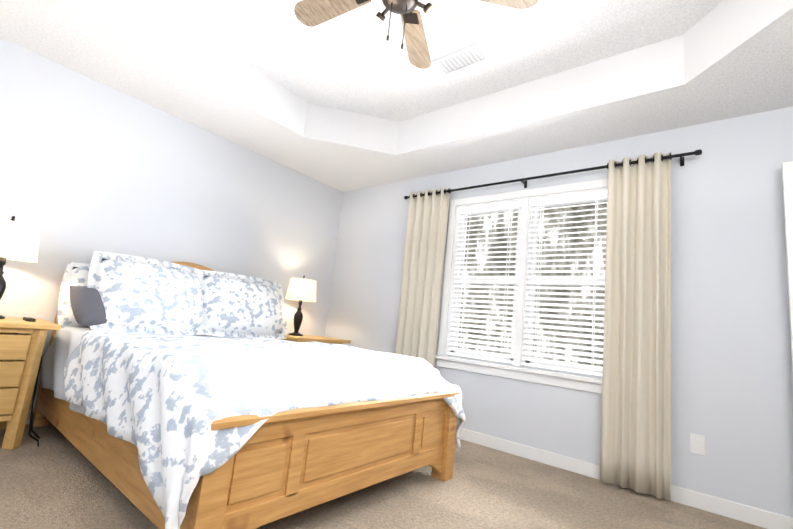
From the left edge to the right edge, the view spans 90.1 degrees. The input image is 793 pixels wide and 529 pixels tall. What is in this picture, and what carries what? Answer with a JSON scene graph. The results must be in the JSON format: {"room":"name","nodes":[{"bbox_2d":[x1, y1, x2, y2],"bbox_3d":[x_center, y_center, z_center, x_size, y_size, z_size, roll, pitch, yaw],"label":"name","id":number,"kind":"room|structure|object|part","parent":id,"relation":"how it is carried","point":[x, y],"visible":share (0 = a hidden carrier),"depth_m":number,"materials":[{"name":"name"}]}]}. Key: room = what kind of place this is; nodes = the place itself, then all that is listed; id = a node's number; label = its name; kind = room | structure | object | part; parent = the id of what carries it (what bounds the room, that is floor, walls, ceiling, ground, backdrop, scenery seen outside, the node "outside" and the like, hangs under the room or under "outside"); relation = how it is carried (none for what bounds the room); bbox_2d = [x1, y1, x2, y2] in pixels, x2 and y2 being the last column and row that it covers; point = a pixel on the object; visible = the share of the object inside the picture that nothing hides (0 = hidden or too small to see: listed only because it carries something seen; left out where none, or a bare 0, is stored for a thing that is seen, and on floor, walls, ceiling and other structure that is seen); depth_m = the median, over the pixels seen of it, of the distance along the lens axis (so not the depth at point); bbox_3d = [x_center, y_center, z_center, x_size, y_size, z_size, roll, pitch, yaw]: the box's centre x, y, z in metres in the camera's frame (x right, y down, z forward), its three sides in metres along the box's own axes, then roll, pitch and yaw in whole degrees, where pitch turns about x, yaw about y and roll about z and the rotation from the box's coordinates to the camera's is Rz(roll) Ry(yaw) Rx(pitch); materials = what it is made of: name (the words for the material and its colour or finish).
{"room":"bedroom","nodes":[
{"label":"bedroom","id":0,"kind":"room"},
{"bbox_2d":[0,38,342,409],"bbox_3d":[-1.961,-0.271,3.350,0.150,2.920,4.010,-1,-11,39],"label":"wall","id":1,"kind":"structure","parent":0,"point":[89,166],"depth_m":3.11,"materials":[{"name":"white paint"}]},
{"bbox_2d":[26,410,33,423],"bbox_3d":[-2.040,1.118,3.080,0.014,0.090,3.710,-1,-11,39],"label":"baseboard","id":2,"kind":"structure","parent":1,"relation":"attached to","point":[28,419],"depth_m":2.60,"materials":[{"name":"white"}]},
{"bbox_2d":[0,422,765,528],"bbox_3d":[-0.209,1.170,1.593,5.030,0.100,4.010,-1,-11,39],"label":"floor","id":3,"kind":"structure","parent":0,"point":[56,478],"depth_m":2.04,"materials":[{"name":"carpet"}]},
{"bbox_2d":[0,317,60,449],"bbox_3d":[-2.418,0.633,2.169,0.540,0.685,0.690,-1,-11,39],"label":"nightstand","id":4,"kind":"object","parent":3,"relation":"on","point":[22,342],"visible":1,"depth_m":2.20,"materials":[{"name":"brown wood"}]},
{"bbox_2d":[0,216,39,318],"bbox_3d":[-2.335,0.006,2.338,0.306,0.614,0.306,-1,-11,39],"label":"lamp","id":5,"kind":"object","parent":4,"relation":"on","point":[19,241],"visible":1,"depth_m":2.31,"materials":[{"name":"white fabric"}]},
{"bbox_3d":[-2.320,-0.144,2.362,0.306,0.210,0.306,-1,-11,39],"label":"lamp shade","id":6,"kind":"part","parent":5,"relation":"part of","materials":[{"name":"beige fabric"}]},
{"bbox_2d":[23,317,35,321],"bbox_3d":[-2.202,0.329,2.375,0.130,0.017,0.040,-1,-11,39],"label":"remote","id":7,"kind":"object","parent":4,"relation":"on","point":[29,319],"visible":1,"depth_m":2.34,"materials":[{"name":"black plastic"}]},
{"bbox_2d":[29,251,464,528],"bbox_3d":[-0.954,0.572,2.592,2.289,1.232,1.781,-1,-11,39],"label":"bed","id":8,"kind":"object","parent":3,"relation":"on","point":[179,395],"visible":1,"depth_m":1.80,"materials":[{"name":"white fabric"}]},
{"bbox_3d":[-2.168,0.764,2.432,0.484,0.543,0.037,-1,-11,39],"label":"cord","id":9,"kind":"part","parent":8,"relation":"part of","materials":[{"name":"black plastic"}]},
{"bbox_2d":[69,285,129,326],"bbox_3d":[-1.974,0.283,2.646,0.140,0.300,0.360,-32,-19,10],"label":"pillow","id":10,"kind":"object","parent":8,"relation":"on","point":[90,307],"depth_m":2.54,"materials":[{"name":"grey fabric"}]},
{"bbox_2d":[63,329,464,528],"bbox_3d":[-0.647,0.756,2.300,1.451,0.541,1.781,-1,-11,39],"label":"comforter","id":11,"kind":"object","parent":8,"relation":"on","point":[206,432],"depth_m":1.62,"materials":[{"name":"white fabric"}]},
{"bbox_3d":[-0.160,0.899,1.874,0.115,0.527,1.612,-1,-11,39],"label":"footboard","id":12,"kind":"part","parent":8,"relation":"part of","materials":[{"name":"brown wood"}]},
{"bbox_2d":[282,334,350,343],"bbox_3d":[-0.935,1.075,4.010,0.540,0.685,0.690,-1,-11,39],"label":"nightstand","id":13,"kind":"object","parent":3,"relation":"on","point":[306,338],"visible":0.19,"depth_m":3.89,"materials":[{"name":"brown wood"}]},
{"bbox_2d":[285,276,315,335],"bbox_3d":[-0.979,0.411,4.022,0.306,0.614,0.306,-1,-11,39],"label":"lamp","id":14,"kind":"object","parent":13,"relation":"on","point":[300,290],"visible":1,"depth_m":3.94,"materials":[{"name":"white fabric"}]},
{"bbox_3d":[-0.964,0.261,4.046,0.306,0.210,0.306,-1,-11,39],"label":"lamp shade","id":15,"kind":"part","parent":14,"relation":"part of","materials":[{"name":"beige fabric"}]},
{"bbox_2d":[0,0,792,191],"bbox_3d":[0.060,-1.440,2.004,5.030,0.330,4.010,-1,-11,39],"label":"ceiling","id":16,"kind":"structure","parent":0,"point":[331,103],"depth_m":2.73,"materials":[{"name":"white paint"}]},
{"bbox_2d":[294,0,537,68],"bbox_3d":[-0.018,-1.316,1.869,1.267,0.630,1.267,-1,-11,39],"label":"ceiling fan","id":17,"kind":"object","parent":16,"relation":"hanging from","point":[445,26],"visible":1,"depth_m":1.99,"materials":[{"name":"beige wood"}]},
{"bbox_3d":[0.034,-1.422,1.890,0.250,0.405,0.250,-1,-11,39],"label":"motor","id":18,"kind":"part","parent":17,"relation":"part of","materials":[{"name":"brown metal"}]},
{"bbox_2d":[432,43,489,75],"bbox_3d":[0.453,-1.435,2.791,0.360,0.015,0.180,-1,-11,39],"label":"ceiling vent","id":19,"kind":"object","parent":16,"relation":"in","point":[466,49],"depth_m":2.78,"materials":[{"name":"white plastic"}]},
{"bbox_3d":[0.454,-1.442,2.792,0.320,0.002,0.140,-1,-11,39],"label":"dark ceiling air vent","id":20,"kind":"part","parent":19,"relation":"part of","materials":[{"name":"white metal"}]},
{"bbox_2d":[324,106,792,517],"bbox_3d":[1.193,0.039,3.258,4.880,2.920,0.150,-1,-11,39],"label":"wall","id":21,"kind":"structure","parent":0,"point":[731,381],"depth_m":2.55,"materials":[{"name":"white paint"}]},
{"bbox_2d":[435,178,607,393],"bbox_3d":[1.056,0.148,3.308,1.510,1.575,0.200,-1,-11,39],"label":"window","id":22,"kind":"structure","parent":21,"relation":"in","point":[523,253],"depth_m":3.31,"materials":[{"name":"white wood"}]},
{"bbox_2d":[447,190,607,375],"bbox_3d":[1.050,0.128,3.301,1.300,1.375,0.057,-1,-11,39],"label":"window blinds","id":23,"kind":"object","parent":22,"relation":"attached to","point":[595,195],"visible":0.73,"depth_m":3.20,"materials":[{"name":"white plastic"}]},
{"bbox_2d":[404,149,701,199],"bbox_3d":[1.059,-0.696,3.376,2.450,0.065,0.102,-1,-11,39],"label":"curtain rod","id":24,"kind":"object","parent":21,"relation":"attached to","point":[681,155],"visible":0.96,"depth_m":3.13,"materials":[{"name":"black metal"}]},
{"bbox_2d":[395,187,449,367],"bbox_3d":[0.217,0.356,3.758,0.463,2.215,0.078,-1,-11,39],"label":"curtain","id":25,"kind":"object","parent":24,"relation":"hanging from","point":[419,305],"visible":0.81,"depth_m":3.79,"materials":[{"name":"beige fabric"}]},
{"bbox_2d":[600,152,670,500],"bbox_3d":[1.603,0.325,2.650,0.393,2.215,0.080,-1,-11,39],"label":"curtain","id":26,"kind":"object","parent":24,"relation":"hanging from","point":[636,426],"visible":1,"depth_m":2.63,"materials":[{"name":"beige fabric"}]},
{"bbox_2d":[459,428,792,528],"bbox_3d":[0.946,1.416,3.018,4.716,0.090,0.014,-1,-11,39],"label":"baseboard","id":27,"kind":"structure","parent":21,"relation":"attached to","point":[737,511],"depth_m":2.41,"materials":[{"name":"white"}]},
{"bbox_2d":[690,433,704,455],"bbox_3d":[1.820,1.088,2.395,0.072,0.115,0.009,-1,-11,39],"label":"electrical outlet","id":28,"kind":"object","parent":21,"relation":"attached to","point":[697,443],"visible":1,"depth_m":2.39,"materials":[{"name":"white plastic"}]},
{"bbox_2d":[782,161,792,370],"bbox_3d":[2.483,0.399,1.913,0.821,2.035,0.125,-1,-11,39],"label":"entry door","id":29,"kind":"structure","parent":21,"relation":"in","point":[787,172],"depth_m":2.25,"materials":[{"name":"white wood"}]},
{"label":"outside","id":30,"kind":"structure","parent":0,"visible":0},
{"bbox_2d":[458,201,606,366],"bbox_3d":[3.007,0.053,5.646,10.730,10.000,0.050,-1,-11,39],"label":"window glass","id":31,"kind":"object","parent":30,"point":[545,263],"depth_m":6.13,"materials":[{"name":"clear glass"}]}
]}

